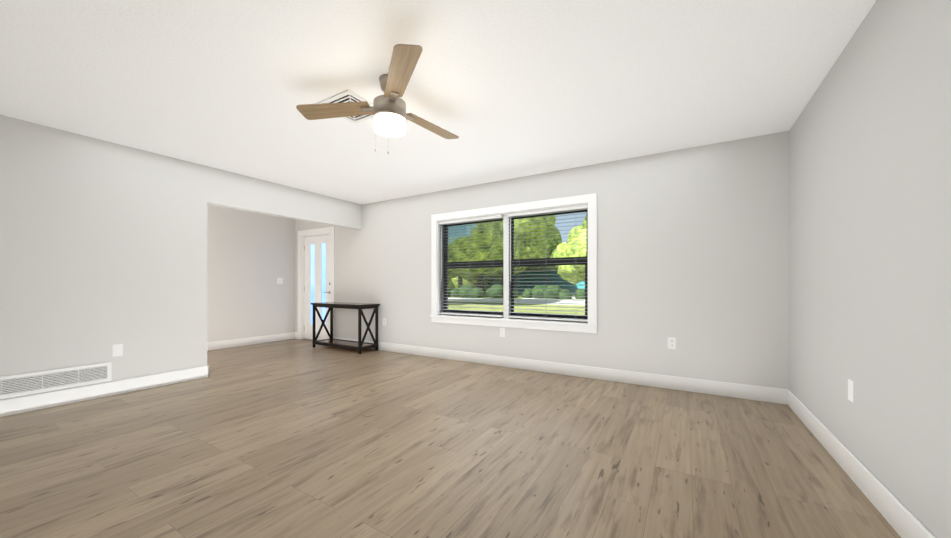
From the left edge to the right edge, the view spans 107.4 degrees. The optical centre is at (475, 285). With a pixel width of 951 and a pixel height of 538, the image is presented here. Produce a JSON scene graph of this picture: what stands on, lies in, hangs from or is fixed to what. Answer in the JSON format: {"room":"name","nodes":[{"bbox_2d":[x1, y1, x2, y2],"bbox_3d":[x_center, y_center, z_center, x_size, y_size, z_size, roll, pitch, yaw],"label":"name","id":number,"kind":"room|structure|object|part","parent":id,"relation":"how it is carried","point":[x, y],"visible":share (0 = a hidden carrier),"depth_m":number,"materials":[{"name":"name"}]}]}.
{"room":"living room","nodes":[
{"label":"living room","id":0,"kind":"room"},
{"bbox_2d":[0,115,359,399],"bbox_3d":[-3.534,-0.158,3.447,0.150,2.440,5.940,0,0,31],"label":"wall","id":1,"kind":"structure","parent":0,"point":[104,244],"depth_m":3.54,"materials":[{"name":"paint"}]},
{"bbox_2d":[0,362,111,398],"bbox_3d":[-3.720,0.827,2.999,0.012,0.180,0.840,0,0,31],"label":"air vent","id":2,"kind":"object","parent":1,"relation":"in","point":[32,383],"visible":1,"depth_m":3.05,"materials":[{"name":"white plastic"}]},
{"bbox_2d":[0,365,208,416],"bbox_3d":[-3.984,0.995,2.554,0.019,0.135,3.485,0,0,31],"label":"baseboard","id":3,"kind":"structure","parent":1,"relation":"attached to","point":[18,405],"depth_m":3.26,"materials":[{"name":"white wood"}]},
{"bbox_2d":[113,344,122,356],"bbox_3d":[-3.488,0.632,3.403,0.008,0.117,0.072,0,0,31],"label":"outlet","id":4,"kind":"object","parent":1,"relation":"attached to","point":[117,349],"visible":1,"depth_m":3.40,"materials":[{"name":"white plastic"}]},
{"bbox_2d":[207,332,295,350],"bbox_3d":[-4.463,0.994,5.470,0.030,0.135,3.444,0,0,31],"label":"baseboard","id":5,"kind":"structure","parent":1,"relation":"attached to","point":[223,344],"depth_m":6.20,"materials":[{"name":"white wood"}]},
{"bbox_2d":[277,278,282,283],"bbox_3d":[-3.750,-0.089,6.694,0.013,0.117,0.116,0,0,31],"label":"light switch","id":6,"kind":"object","parent":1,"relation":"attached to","point":[279,280],"visible":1,"depth_m":6.69,"materials":[{"name":"white plastic"}]},
{"bbox_2d":[298,226,334,340],"bbox_3d":[-2.991,-0.004,6.664,1.100,2.130,0.158,0,0,31],"label":"door","id":7,"kind":"structure","parent":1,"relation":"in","point":[316,267],"depth_m":6.67,"materials":[{"name":"white wood"}]},
{"bbox_2d":[0,0,875,204],"bbox_3d":[-1.879,-1.428,2.570,7.850,0.100,6.145,0,0,31],"label":"ceiling","id":8,"kind":"structure","parent":0,"point":[506,89],"depth_m":2.31,"materials":[{"name":"paint"}]},
{"bbox_2d":[316,89,372,123],"bbox_3d":[-0.956,-1.372,2.706,0.370,0.010,0.370,0,0,31],"label":"ceiling vent","id":9,"kind":"object","parent":8,"relation":"in","point":[348,95],"visible":0.4,"depth_m":2.60,"materials":[{"name":"white plastic"}]},
{"bbox_2d":[296,44,458,153],"bbox_3d":[-0.546,-1.111,2.449,1.161,0.532,1.078,0,0,31],"label":"ceiling fan","id":10,"kind":"object","parent":8,"relation":"hanging from","point":[387,110],"visible":1,"depth_m":2.28,"materials":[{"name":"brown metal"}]},
{"bbox_3d":[-0.961,-1.200,2.394,0.510,0.008,0.148,0,-11,8],"label":"blade","id":11,"kind":"part","parent":10,"relation":"part of","materials":[{"name":"brown wood"}]},
{"bbox_3d":[-0.427,-1.200,1.981,0.148,0.008,0.510,-12,4,-22],"label":"blade","id":12,"kind":"part","parent":10,"relation":"part of","materials":[{"name":"brown wood"}]},
{"bbox_3d":[-0.336,-1.200,2.650,0.148,0.008,0.510,14,8,37],"label":"blade","id":13,"kind":"part","parent":10,"relation":"part of","materials":[{"name":"brown wood"}]},
{"bbox_2d":[0,339,900,537],"bbox_3d":[-1.879,1.112,2.570,7.850,0.100,6.145,0,0,31],"label":"floor","id":14,"kind":"structure","parent":0,"point":[295,438],"depth_m":2.12,"materials":[{"name":"brown wood"}]},
{"bbox_2d":[311,302,379,353],"bbox_3d":[-2.192,0.681,5.839,1.230,0.762,0.412,0,0,31],"label":"console table","id":15,"kind":"object","parent":14,"relation":"on","point":[359,345],"visible":1,"depth_m":5.69,"materials":[{"name":"brown wood"}]},
{"bbox_2d":[448,224,475,244],"bbox_3d":[-4.282,-0.074,10.800,11.100,2.570,5.435,0,0,31],"label":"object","id":16,"kind":"structure","parent":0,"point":[455,237],"depth_m":7.08,"materials":[{"name":"blue"}]},
{"bbox_2d":[360,131,787,388],"bbox_3d":[-0.345,-0.158,5.116,7.850,2.440,0.200,0,0,31],"label":"wall","id":17,"kind":"structure","parent":0,"point":[692,243],"depth_m":3.66,"materials":[{"name":"paint"}]},
{"bbox_2d":[500,328,504,336],"bbox_3d":[0.352,0.617,4.575,0.072,0.117,0.008,0,0,31],"label":"electrical outlet","id":18,"kind":"object","parent":17,"relation":"attached to","point":[502,332],"visible":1,"depth_m":4.57,"materials":[{"name":"white plastic"}]},
{"bbox_2d":[430,193,597,332],"bbox_3d":[0.406,-0.251,4.634,2.379,1.585,0.240,0,0,31],"label":"window","id":19,"kind":"structure","parent":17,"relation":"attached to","point":[441,223],"depth_m":4.56,"materials":[{"name":"white metal"}]},
{"bbox_2d":[334,337,783,403],"bbox_3d":[0.120,0.994,4.711,6.234,0.135,0.014,0,0,31],"label":"baseboard","id":20,"kind":"structure","parent":17,"relation":"attached to","point":[743,391],"depth_m":3.89,"materials":[{"name":"white wood"}]},
{"bbox_2d":[668,337,675,348],"bbox_3d":[2.010,0.592,3.576,0.072,0.117,0.008,0,0,31],"label":"electrical outlet","id":21,"kind":"object","parent":17,"relation":"attached to","point":[671,342],"visible":1,"depth_m":3.58,"materials":[{"name":"white plastic"}]},
{"bbox_2d":[788,0,950,537],"bbox_3d":[1.345,-0.157,0.508,0.200,2.440,5.940,0,0,31],"label":"wall","id":22,"kind":"structure","parent":0,"point":[806,260],"depth_m":1.64,"materials":[{"name":"paint"}]},
{"bbox_2d":[848,379,852,401],"bbox_3d":[2.101,0.588,1.952,0.008,0.117,0.072,0,0,31],"label":"outlet","id":23,"kind":"object","parent":22,"relation":"attached to","point":[850,390],"visible":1,"depth_m":1.95,"materials":[{"name":"white plastic"}]},
{"bbox_2d":[784,389,935,537],"bbox_3d":[1.292,0.995,0.635,0.019,0.135,5.700,0,0,31],"label":"baseboard","id":24,"kind":"structure","parent":22,"relation":"attached to","point":[902,520],"depth_m":1.77,"materials":[{"name":"white wood"}]},
{"label":"outside","id":25,"kind":"structure","parent":0,"visible":0},
{"bbox_2d":[448,292,584,314],"bbox_3d":[51.192,1.286,123.357,280.000,0.200,255.555,0,0,31],"label":"lawn","id":26,"kind":"structure","parent":25,"point":[555,307],"depth_m":19.05,"materials":[{"name":"green plant"}]},
{"bbox_2d":[448,293,584,304],"bbox_3d":[13.028,1.190,59.989,280.000,0.020,73.500,0,0,31],"label":"road","id":27,"kind":"structure","parent":26,"relation":"on","point":[524,300],"depth_m":27.35,"materials":[{"name":"grey asphalt"}]},
{"bbox_2d":[448,215,586,298],"bbox_3d":[-8.537,-5.337,53.263,72.334,15.895,56.454,0,0,31],"label":"trees","id":28,"kind":"object","parent":26,"relation":"on","point":[464,256],"depth_m":34.49,"materials":[{"name":"green plant"}]}
]}

